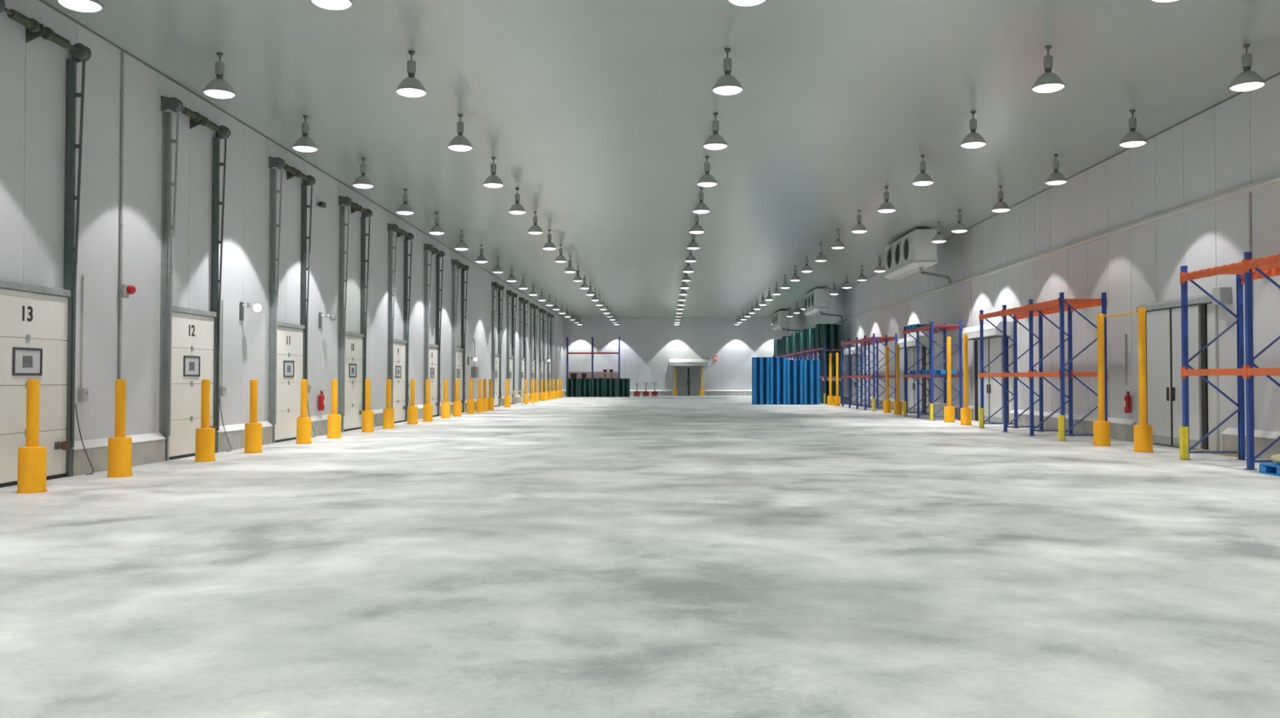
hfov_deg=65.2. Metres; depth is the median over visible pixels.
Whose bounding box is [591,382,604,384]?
pallet
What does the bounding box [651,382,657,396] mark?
truck
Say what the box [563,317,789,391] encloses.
wall
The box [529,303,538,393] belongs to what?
door
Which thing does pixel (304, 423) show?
bollard
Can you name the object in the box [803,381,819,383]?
pallet
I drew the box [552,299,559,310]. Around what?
pendant lamp
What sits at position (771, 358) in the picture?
pallet
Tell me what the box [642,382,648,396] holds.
truck
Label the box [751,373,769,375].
pallet
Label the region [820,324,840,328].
pallet
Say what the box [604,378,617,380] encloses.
pallet
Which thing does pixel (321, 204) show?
wall sensor
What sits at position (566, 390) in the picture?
pallet
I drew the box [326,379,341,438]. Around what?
bollard
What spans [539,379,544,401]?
bollard
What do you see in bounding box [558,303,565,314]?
pendant lamp
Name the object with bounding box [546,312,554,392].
door
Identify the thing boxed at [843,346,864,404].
door
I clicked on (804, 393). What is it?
pallet
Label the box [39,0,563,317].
trim
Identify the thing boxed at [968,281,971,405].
conduit
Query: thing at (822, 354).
pallet
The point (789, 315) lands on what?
pendant lamp
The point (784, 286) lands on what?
pendant lamp
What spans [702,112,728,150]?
pendant lamp
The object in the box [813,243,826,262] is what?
pendant lamp
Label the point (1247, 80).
pendant lamp
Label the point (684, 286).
pendant lamp
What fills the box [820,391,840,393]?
pallet
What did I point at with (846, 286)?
pendant lamp
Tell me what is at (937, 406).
crate
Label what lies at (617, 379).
pallet
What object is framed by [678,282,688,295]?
pendant lamp
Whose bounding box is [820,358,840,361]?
pallet
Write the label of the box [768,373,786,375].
pallet
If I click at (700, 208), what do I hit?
pendant lamp
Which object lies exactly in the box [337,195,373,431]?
door
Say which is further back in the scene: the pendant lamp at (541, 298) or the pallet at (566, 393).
the pallet at (566, 393)
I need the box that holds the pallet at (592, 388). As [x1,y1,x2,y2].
[591,387,604,389]
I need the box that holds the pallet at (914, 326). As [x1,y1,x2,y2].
[906,324,942,329]
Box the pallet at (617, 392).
[617,391,630,393]
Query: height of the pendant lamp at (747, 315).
0.758 m
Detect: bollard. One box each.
[16,379,47,493]
[106,379,132,477]
[194,379,215,462]
[244,379,262,453]
[295,379,311,444]
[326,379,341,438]
[360,379,373,432]
[382,379,394,428]
[407,379,417,424]
[422,379,432,422]
[440,379,449,418]
[453,379,461,416]
[466,379,475,413]
[475,379,484,412]
[481,379,488,411]
[487,379,493,410]
[503,379,510,407]
[523,379,528,404]
[528,379,534,403]
[533,379,538,402]
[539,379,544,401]
[543,379,548,400]
[547,379,552,399]
[551,379,555,399]
[555,379,559,398]
[558,379,562,398]
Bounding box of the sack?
[1271,453,1279,463]
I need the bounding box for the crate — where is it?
[927,403,955,420]
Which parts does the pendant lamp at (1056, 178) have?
lamp shade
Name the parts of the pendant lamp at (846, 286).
lamp shade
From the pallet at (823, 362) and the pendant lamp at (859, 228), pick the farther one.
the pallet at (823, 362)
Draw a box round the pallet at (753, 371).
[751,370,769,373]
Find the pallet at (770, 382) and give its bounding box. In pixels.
[768,381,786,383]
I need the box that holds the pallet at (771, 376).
[769,375,786,378]
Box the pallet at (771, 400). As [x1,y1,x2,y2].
[769,399,786,402]
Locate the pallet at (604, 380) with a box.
[604,380,617,382]
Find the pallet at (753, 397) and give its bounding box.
[751,396,769,399]
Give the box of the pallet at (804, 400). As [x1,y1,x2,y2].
[803,399,819,402]
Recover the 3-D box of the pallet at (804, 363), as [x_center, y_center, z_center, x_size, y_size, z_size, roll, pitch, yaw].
[10.117,0.291,59.371,0.930,0.155,1.150,0,-1,1]
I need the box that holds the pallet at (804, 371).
[803,370,819,373]
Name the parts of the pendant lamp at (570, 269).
lamp shade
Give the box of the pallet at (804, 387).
[803,386,819,389]
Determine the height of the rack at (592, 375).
5.215 m
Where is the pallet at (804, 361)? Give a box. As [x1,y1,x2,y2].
[803,360,819,362]
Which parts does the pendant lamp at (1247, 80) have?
lamp shade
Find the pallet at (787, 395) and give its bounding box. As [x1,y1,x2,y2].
[786,394,803,396]
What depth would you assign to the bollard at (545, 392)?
70.45 m
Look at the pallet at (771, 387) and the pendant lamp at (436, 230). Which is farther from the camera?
the pallet at (771, 387)
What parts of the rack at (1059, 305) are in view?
upright post, upright post, upright post, upright post, upright post, upright post, upright post, upright post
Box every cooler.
[772,309,799,333]
[804,287,842,319]
[884,227,951,283]
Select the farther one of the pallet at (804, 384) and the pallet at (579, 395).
the pallet at (579, 395)
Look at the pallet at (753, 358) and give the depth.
58.89 m
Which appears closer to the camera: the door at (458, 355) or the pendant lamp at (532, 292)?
the door at (458, 355)
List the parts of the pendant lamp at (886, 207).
lamp shade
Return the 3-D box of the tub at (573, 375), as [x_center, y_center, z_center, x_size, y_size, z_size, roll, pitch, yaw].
[-5.611,1.434,84.754,0.540,0.440,0.560,0,-1,1]
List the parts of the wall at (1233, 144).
wall panel, wall panel, wall panel, wall panel, wall panel, wall panel, wall panel, wall panel, wall panel, wall panel, wall panel, wall panel, wall panel, wall panel, wall panel, wall panel, wall panel, wall panel, wall panel, wall panel, wall panel, wall panel, wall panel, wall panel, wall panel, wall panel, wall panel, wall panel, wall panel, wall panel, wall panel, wall panel, wall panel, wall panel, wall panel, wall panel, wall panel, wall panel, wall panel, wall panel, wall panel, wall panel, wall panel, wall panel, wall panel, wall panel, wall panel, wall panel, wall panel, wall panel, wall panel, wall panel, wall panel, wall panel, wall panel, wall panel, wall panel, wall panel, wall panel, wall panel, wall panel, wall panel, wall panel, wall panel, wall panel, wall panel, wall panel, wall panel, wall panel, wall panel, wall panel, wall panel, wall panel, wall panel, wall panel, wall panel, wall panel, wall panel, wall panel, wall panel, wall panel, wall panel, wall panel, wall panel, wall panel, wall panel, wall panel, wall panel, wall panel, wall panel, wall panel, wall panel, wall panel, wall panel, wall panel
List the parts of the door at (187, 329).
rail, panel, pane, panel, panel, panel, rail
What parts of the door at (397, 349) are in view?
rail, pane, panel, panel, panel, panel, rail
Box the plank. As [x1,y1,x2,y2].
[1195,448,1238,457]
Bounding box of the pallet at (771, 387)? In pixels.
[769,386,786,389]
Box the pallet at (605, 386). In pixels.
[604,386,617,387]
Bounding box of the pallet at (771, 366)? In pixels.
[769,364,786,368]
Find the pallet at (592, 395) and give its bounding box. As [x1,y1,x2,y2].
[591,395,604,396]
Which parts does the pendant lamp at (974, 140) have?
lamp shade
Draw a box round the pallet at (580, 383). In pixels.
[578,382,591,384]
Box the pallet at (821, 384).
[820,383,840,386]
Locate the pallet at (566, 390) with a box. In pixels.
[565,389,578,391]
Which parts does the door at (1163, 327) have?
kick plate, handle, handle, slide rail, kick plate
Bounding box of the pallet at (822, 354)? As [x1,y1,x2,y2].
[820,353,840,356]
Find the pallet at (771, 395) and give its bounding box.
[769,394,786,396]
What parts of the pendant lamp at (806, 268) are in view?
lamp shade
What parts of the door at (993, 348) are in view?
kick plate, kick plate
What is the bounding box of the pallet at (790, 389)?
[786,388,803,391]
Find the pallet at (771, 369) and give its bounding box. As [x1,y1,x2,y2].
[769,368,786,370]
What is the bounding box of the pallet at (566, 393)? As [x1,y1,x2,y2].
[565,393,578,395]
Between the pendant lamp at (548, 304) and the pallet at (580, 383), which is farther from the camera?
the pallet at (580, 383)
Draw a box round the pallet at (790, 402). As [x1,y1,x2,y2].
[786,401,803,404]
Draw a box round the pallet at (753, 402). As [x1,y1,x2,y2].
[751,401,769,404]
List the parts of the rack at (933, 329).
upright post, upright post, upright post, upright post, upright post, upright post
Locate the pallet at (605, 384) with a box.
[604,384,617,386]
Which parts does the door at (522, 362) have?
rail, panel, panel, rail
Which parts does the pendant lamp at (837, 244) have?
lamp shade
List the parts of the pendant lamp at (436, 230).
lamp shade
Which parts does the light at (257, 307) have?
glass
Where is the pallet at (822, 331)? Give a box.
[820,329,840,333]
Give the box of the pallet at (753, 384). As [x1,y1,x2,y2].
[751,383,769,386]
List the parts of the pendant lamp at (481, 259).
lamp shade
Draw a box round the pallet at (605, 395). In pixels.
[604,395,617,396]
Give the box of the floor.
[0,395,1279,717]
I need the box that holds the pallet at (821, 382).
[820,381,840,383]
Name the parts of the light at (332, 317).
glass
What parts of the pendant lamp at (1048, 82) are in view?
lamp shade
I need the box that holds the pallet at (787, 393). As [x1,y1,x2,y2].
[786,391,803,394]
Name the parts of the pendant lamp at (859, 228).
lamp shade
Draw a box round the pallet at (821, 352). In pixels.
[820,351,840,354]
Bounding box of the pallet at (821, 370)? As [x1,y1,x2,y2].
[820,368,840,371]
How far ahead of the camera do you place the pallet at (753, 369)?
58.87 m
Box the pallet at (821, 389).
[820,388,840,391]
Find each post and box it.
[673,366,677,395]
[699,366,703,395]
[826,353,833,405]
[834,352,840,406]
[883,346,891,413]
[893,344,902,414]
[943,337,955,422]
[960,333,972,425]
[1093,313,1111,446]
[1133,307,1153,453]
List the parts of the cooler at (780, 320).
casing, panel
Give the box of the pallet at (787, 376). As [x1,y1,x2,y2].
[786,375,803,378]
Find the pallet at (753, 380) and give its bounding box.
[751,378,769,381]
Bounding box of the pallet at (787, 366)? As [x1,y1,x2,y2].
[786,364,803,368]
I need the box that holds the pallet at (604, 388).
[604,387,617,389]
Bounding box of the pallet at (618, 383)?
[617,382,630,384]
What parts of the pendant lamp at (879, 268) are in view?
lamp shade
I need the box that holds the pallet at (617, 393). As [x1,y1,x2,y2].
[617,393,630,395]
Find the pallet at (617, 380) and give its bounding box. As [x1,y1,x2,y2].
[617,380,630,382]
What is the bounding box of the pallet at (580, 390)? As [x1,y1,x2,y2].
[578,389,591,391]
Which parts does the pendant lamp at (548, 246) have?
lamp shade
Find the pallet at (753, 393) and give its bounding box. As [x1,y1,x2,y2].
[751,391,768,394]
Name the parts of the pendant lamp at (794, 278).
lamp shade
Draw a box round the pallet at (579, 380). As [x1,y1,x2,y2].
[578,380,591,382]
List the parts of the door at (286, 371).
rail, panel, pane, panel, panel, panel, rail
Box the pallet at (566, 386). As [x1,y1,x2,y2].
[565,386,578,387]
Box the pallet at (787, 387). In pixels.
[786,386,803,389]
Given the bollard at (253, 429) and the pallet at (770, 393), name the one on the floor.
the bollard at (253, 429)
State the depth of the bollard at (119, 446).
15.35 m
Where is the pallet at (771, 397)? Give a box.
[769,396,786,399]
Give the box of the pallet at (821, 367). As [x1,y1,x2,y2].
[820,366,840,368]
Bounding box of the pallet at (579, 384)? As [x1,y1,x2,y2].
[578,384,591,386]
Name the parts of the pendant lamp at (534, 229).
lamp shade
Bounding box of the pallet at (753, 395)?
[751,394,769,396]
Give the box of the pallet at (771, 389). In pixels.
[768,388,786,391]
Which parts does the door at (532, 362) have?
rail, panel, rail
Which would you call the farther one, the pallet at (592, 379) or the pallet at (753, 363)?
the pallet at (592, 379)
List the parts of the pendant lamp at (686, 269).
lamp shade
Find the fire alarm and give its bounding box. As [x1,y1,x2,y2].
[120,284,136,297]
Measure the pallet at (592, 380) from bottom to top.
0.155 m
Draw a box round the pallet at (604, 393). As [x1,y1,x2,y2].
[604,393,617,395]
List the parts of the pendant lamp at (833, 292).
lamp shade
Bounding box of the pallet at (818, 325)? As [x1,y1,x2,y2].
[815,324,835,327]
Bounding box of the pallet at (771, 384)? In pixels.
[769,383,786,386]
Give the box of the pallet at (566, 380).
[565,380,578,382]
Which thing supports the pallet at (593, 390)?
on the pallet at (592, 392)
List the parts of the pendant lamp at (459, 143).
lamp shade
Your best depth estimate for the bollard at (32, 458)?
13.21 m
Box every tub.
[570,373,577,378]
[581,373,586,378]
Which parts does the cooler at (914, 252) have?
casing, panel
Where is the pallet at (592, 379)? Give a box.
[591,378,604,380]
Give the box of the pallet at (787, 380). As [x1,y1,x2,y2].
[786,378,803,381]
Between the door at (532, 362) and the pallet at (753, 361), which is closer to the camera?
the pallet at (753, 361)
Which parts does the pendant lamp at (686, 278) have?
lamp shade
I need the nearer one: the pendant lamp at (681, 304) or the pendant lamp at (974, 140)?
the pendant lamp at (974, 140)
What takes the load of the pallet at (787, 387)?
on the pallet at (790, 389)
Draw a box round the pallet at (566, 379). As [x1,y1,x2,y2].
[565,378,578,380]
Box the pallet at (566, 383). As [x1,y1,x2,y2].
[565,382,578,384]
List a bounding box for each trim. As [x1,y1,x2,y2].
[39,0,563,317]
[792,71,1279,315]
[831,173,1279,324]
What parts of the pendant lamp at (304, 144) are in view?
lamp shade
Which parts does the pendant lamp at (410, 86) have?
lamp shade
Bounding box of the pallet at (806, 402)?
[803,401,819,404]
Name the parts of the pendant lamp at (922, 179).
lamp shade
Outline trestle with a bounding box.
[512,391,533,404]
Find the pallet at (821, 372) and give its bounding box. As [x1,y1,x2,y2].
[820,371,840,373]
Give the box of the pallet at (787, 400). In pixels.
[786,399,803,402]
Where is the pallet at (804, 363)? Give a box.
[803,362,819,364]
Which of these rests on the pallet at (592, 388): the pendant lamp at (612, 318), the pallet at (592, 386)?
the pallet at (592, 386)
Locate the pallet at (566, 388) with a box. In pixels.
[565,387,578,389]
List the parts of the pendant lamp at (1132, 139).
lamp shade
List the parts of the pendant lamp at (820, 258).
lamp shade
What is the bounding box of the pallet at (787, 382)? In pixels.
[786,381,803,383]
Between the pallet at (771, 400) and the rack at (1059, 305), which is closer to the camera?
the rack at (1059, 305)
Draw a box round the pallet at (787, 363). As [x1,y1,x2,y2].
[786,362,803,365]
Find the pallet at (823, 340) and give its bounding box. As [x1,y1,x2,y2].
[820,339,840,342]
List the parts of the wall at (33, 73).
wall panel, wall panel, wall panel, wall panel, wall panel, wall panel, wall panel, wall panel, wall panel, wall panel, wall panel, wall panel, wall panel, wall panel, wall panel, wall panel, wall panel, wall panel, wall panel, wall panel, wall panel, wall panel, wall panel, wall panel, wall panel, wall panel, wall panel, wall panel, wall panel, wall panel, wall panel, wall panel, wall panel, wall panel, wall panel, wall panel, wall panel, wall panel, wall panel, wall panel, wall panel, wall panel, wall panel, wall panel, wall panel, wall panel, wall panel, wall panel, wall panel, wall panel, wall panel, wall panel, wall panel, wall panel, wall panel, wall panel, wall panel, wall panel, wall panel, wall panel, wall panel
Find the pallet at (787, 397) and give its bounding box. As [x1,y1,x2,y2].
[786,396,803,399]
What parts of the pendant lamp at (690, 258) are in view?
lamp shade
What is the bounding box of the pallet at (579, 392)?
[578,391,591,393]
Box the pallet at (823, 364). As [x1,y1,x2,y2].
[820,363,840,366]
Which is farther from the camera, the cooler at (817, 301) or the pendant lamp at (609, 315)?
the pendant lamp at (609, 315)
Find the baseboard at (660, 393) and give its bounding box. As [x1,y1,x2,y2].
[564,390,751,395]
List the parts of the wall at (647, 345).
wall panel, wall panel, wall panel, wall panel, wall panel, wall panel, wall panel, wall panel, wall panel, wall panel, wall panel, wall panel, wall panel, wall panel, wall panel, wall panel, wall panel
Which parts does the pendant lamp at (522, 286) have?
lamp shade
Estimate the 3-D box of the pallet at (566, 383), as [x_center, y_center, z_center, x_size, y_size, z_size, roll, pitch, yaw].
[-5.700,2.041,84.747,1.020,0.155,1.150,0,-1,1]
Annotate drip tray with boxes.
[772,325,789,330]
[804,308,829,315]
[884,262,937,279]
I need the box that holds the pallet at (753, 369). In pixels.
[751,368,769,370]
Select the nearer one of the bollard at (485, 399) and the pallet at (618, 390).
the bollard at (485, 399)
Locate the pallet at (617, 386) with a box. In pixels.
[617,386,630,387]
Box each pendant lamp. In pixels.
[56,0,103,12]
[202,52,236,98]
[291,115,318,151]
[309,0,353,9]
[351,157,373,188]
[395,50,427,97]
[395,188,414,214]
[428,212,444,235]
[447,114,473,151]
[453,230,468,250]
[475,244,488,262]
[482,156,504,187]
[492,257,503,273]
[506,266,516,282]
[507,187,526,214]
[518,275,528,289]
[527,211,543,234]
[528,282,537,295]
[537,288,546,301]
[542,230,556,250]
[545,294,553,306]
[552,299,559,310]
[554,244,567,262]
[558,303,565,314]
[564,256,575,273]
[564,307,570,317]
[568,311,575,320]
[572,266,582,281]
[573,314,579,323]
[579,275,589,288]
[585,282,594,295]
[591,288,599,301]
[595,294,603,306]
[600,299,606,310]
[603,303,609,314]
[606,307,613,317]
[608,311,615,320]
[675,310,683,314]
[676,301,684,306]
[676,306,684,310]
[677,288,686,301]
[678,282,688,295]
[680,266,691,281]
[680,275,689,288]
[682,262,693,272]
[684,249,697,262]
[686,233,700,249]
[688,213,704,234]
[692,186,710,213]
[696,155,718,186]
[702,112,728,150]
[711,48,743,94]
[726,0,767,5]
[737,314,742,323]
[740,311,746,319]
[743,307,751,317]
[748,303,755,313]
[753,298,760,310]
[758,293,766,306]
[764,288,773,301]
[772,282,781,295]
[780,274,790,288]
[786,307,793,317]
[789,266,799,281]
[792,303,799,313]
[800,255,813,272]
[800,298,804,310]
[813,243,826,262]
[829,281,838,295]
[830,228,844,248]
[841,274,852,288]
[850,209,867,233]
[856,266,867,281]
[873,255,885,272]
[876,186,896,213]
[911,155,933,186]
[930,221,946,243]
[951,209,968,232]
[960,111,986,148]
[991,186,1010,212]
[1031,44,1066,93]
[1044,154,1067,185]
[1118,109,1147,147]
[1149,0,1176,2]
[1228,43,1266,91]
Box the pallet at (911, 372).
[909,370,922,374]
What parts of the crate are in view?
lid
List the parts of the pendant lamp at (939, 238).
lamp shade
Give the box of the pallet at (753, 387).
[751,386,769,388]
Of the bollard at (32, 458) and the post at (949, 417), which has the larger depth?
the post at (949, 417)
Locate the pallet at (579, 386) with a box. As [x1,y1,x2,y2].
[578,386,591,387]
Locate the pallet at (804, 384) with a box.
[803,383,819,386]
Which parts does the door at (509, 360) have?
rail, panel, panel, panel, rail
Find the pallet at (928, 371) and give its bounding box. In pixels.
[922,369,955,374]
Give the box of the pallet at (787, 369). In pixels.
[786,368,803,370]
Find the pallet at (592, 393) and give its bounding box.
[591,393,604,395]
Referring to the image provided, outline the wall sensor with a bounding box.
[316,201,326,208]
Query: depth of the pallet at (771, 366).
58.86 m
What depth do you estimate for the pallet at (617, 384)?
84.31 m
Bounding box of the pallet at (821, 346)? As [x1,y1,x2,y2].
[820,345,840,347]
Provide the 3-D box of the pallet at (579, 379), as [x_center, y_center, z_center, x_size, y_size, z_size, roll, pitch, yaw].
[-4.621,1.731,84.722,1.020,0.155,1.150,0,-1,1]
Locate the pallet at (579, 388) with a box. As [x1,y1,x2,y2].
[578,387,591,389]
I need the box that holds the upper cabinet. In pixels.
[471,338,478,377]
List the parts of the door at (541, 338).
rail, panel, rail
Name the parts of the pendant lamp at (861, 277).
lamp shade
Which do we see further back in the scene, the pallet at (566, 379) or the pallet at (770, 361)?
the pallet at (566, 379)
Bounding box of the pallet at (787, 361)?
[786,360,803,362]
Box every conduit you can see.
[117,51,125,379]
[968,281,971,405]
[1124,334,1127,385]
[1247,192,1253,300]
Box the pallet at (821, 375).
[820,373,840,376]
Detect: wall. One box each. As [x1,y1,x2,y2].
[0,0,563,441]
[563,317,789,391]
[789,74,1279,451]
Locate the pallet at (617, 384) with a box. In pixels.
[617,384,630,386]
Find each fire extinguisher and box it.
[317,390,324,410]
[1124,390,1133,413]
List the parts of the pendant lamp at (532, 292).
lamp shade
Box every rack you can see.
[566,337,619,378]
[773,344,841,404]
[840,333,897,411]
[902,320,962,421]
[978,292,1107,440]
[1179,251,1279,470]
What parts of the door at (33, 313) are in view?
pane, panel, panel, panel, panel, knob, rail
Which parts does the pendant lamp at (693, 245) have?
lamp shade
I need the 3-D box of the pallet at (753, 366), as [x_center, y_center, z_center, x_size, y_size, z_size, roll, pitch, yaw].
[7.167,0.447,59.441,0.930,0.155,1.150,0,-1,1]
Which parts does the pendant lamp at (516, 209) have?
lamp shade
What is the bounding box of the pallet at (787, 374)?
[786,373,803,375]
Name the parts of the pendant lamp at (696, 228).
lamp shade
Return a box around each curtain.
[669,359,708,366]
[843,346,860,355]
[897,336,925,348]
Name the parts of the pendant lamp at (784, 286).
lamp shade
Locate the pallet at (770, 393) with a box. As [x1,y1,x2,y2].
[768,391,786,394]
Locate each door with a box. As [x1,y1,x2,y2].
[0,0,93,488]
[159,95,231,461]
[267,155,315,443]
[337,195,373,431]
[386,223,413,423]
[423,243,444,417]
[451,259,469,412]
[491,281,504,407]
[506,289,517,404]
[518,297,528,402]
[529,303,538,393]
[538,308,546,392]
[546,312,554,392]
[669,359,708,395]
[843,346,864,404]
[897,335,928,412]
[961,321,1013,422]
[1135,287,1231,451]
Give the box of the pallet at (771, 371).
[769,370,786,373]
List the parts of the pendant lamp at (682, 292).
lamp shade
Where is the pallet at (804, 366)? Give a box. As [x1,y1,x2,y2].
[803,364,819,368]
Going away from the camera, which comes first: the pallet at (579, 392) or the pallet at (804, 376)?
the pallet at (804, 376)
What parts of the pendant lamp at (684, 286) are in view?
lamp shade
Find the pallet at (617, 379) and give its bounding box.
[617,378,630,380]
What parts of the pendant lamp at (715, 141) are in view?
lamp shade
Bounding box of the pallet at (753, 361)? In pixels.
[751,360,768,363]
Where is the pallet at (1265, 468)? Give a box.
[1258,463,1279,476]
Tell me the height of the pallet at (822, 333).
0.155 m
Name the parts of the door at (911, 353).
kick plate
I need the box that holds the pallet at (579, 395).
[578,395,591,396]
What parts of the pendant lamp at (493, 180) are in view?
lamp shade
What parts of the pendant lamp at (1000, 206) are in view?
lamp shade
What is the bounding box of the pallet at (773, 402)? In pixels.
[769,401,786,404]
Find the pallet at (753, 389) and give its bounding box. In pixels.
[751,388,769,391]
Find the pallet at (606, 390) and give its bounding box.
[604,389,617,391]
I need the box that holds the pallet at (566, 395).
[565,395,578,396]
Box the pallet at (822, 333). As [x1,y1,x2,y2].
[820,332,840,335]
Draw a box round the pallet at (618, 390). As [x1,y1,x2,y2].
[617,389,630,391]
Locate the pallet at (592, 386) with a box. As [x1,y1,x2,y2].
[591,386,604,387]
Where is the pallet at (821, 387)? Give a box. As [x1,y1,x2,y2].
[820,386,840,388]
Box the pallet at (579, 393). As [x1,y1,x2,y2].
[578,393,591,395]
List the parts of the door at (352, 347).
rail, pane, panel, panel, panel, panel, rail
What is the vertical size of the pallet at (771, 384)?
0.155 m
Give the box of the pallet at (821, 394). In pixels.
[820,393,840,395]
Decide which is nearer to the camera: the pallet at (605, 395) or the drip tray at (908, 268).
the drip tray at (908, 268)
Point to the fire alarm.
(126, 290)
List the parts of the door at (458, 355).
rail, panel, panel, panel, panel, rail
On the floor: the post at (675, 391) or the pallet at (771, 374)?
the post at (675, 391)
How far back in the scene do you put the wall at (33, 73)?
18.99 m
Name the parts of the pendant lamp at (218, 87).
lamp shade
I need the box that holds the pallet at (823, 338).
[820,337,840,340]
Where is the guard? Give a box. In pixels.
[962,390,964,408]
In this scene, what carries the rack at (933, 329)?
on the floor
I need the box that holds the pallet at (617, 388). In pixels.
[617,387,630,389]
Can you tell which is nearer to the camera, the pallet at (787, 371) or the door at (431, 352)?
the door at (431, 352)
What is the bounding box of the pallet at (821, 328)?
[820,327,840,330]
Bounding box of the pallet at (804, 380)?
[803,378,819,381]
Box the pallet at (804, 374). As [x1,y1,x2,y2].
[803,373,819,375]
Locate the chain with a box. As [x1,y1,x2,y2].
[1102,309,1137,317]
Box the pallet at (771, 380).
[769,378,786,381]
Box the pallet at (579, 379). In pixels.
[578,378,591,380]
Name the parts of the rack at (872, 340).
upright post, upright post, upright post, upright post, upright post, upright post, upright post, upright post, upright post, upright post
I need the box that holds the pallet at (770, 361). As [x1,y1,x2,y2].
[768,360,786,362]
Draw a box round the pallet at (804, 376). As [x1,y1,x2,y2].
[803,375,819,378]
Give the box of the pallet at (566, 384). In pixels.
[565,384,578,386]
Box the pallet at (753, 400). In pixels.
[751,399,769,402]
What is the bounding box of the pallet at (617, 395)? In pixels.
[617,395,630,396]
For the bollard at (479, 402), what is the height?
1.500 m
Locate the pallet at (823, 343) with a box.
[820,342,840,345]
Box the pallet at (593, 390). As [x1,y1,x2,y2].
[591,389,604,391]
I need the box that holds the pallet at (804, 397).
[803,396,819,399]
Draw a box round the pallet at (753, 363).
[751,362,769,365]
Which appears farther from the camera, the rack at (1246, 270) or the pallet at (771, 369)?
the pallet at (771, 369)
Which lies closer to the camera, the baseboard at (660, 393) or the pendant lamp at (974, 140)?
the pendant lamp at (974, 140)
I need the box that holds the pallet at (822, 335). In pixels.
[820,334,840,337]
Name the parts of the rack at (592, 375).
upright post, upright post, upright post, upright post, upright post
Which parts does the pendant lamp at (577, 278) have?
lamp shade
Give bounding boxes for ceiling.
[44,0,1279,317]
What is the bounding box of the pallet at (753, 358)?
[751,357,769,359]
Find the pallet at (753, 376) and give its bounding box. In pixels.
[751,375,769,378]
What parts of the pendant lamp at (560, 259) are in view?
lamp shade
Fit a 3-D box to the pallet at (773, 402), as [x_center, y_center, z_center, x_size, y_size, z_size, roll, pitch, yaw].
[8.146,2.616,59.372,0.930,0.155,1.150,0,-1,1]
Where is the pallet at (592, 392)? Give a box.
[591,391,604,393]
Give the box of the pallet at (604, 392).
[604,391,617,393]
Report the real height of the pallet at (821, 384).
0.155 m
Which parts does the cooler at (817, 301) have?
casing, panel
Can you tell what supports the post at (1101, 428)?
on the floor
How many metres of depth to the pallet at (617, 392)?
84.30 m
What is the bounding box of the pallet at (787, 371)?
[786,370,803,373]
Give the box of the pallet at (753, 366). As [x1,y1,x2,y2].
[751,364,769,368]
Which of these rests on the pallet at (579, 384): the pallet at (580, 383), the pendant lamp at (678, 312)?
the pallet at (580, 383)
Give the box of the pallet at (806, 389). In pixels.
[803,388,819,391]
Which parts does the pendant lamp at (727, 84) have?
lamp shade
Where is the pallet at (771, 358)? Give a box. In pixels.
[769,357,786,359]
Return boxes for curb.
[71,390,564,476]
[840,394,1279,460]
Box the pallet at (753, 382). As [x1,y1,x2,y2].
[751,381,768,383]
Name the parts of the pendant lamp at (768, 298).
lamp shade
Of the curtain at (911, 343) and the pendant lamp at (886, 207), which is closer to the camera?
the pendant lamp at (886, 207)
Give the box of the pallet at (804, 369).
[803,368,819,370]
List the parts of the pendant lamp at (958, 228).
lamp shade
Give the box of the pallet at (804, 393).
[803,391,819,394]
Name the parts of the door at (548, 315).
rail, rail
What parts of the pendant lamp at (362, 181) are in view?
lamp shade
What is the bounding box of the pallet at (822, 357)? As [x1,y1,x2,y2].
[820,355,840,359]
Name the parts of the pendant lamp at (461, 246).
lamp shade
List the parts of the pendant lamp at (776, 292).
lamp shade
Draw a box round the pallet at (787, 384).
[786,383,803,386]
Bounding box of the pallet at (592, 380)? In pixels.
[591,380,604,382]
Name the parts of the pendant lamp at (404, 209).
lamp shade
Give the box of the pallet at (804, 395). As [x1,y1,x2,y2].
[803,394,819,396]
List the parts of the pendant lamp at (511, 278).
lamp shade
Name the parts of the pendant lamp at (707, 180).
lamp shade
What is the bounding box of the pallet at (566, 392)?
[565,391,578,393]
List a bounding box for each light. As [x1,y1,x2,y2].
[239,302,262,320]
[318,312,336,328]
[467,356,477,365]
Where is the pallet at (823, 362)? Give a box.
[820,360,840,364]
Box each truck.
[633,382,639,396]
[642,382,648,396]
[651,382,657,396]
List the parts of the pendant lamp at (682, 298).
lamp shade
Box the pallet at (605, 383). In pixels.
[604,382,617,384]
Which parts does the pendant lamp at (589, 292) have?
lamp shade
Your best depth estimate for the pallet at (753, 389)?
58.84 m
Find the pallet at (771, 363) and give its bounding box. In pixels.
[769,362,786,365]
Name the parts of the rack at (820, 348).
upright post, upright post, upright post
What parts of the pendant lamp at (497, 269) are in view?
lamp shade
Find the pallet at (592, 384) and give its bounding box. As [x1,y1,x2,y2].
[591,384,604,386]
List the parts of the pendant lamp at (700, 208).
lamp shade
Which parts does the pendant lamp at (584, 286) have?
lamp shade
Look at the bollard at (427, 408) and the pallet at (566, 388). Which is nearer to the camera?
the bollard at (427, 408)
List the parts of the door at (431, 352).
rail, pane, panel, panel, panel, panel, rail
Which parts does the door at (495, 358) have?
rail, panel, panel, panel, panel, rail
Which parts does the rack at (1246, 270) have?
upright post, upright post, upright post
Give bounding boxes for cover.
[961,322,1009,340]

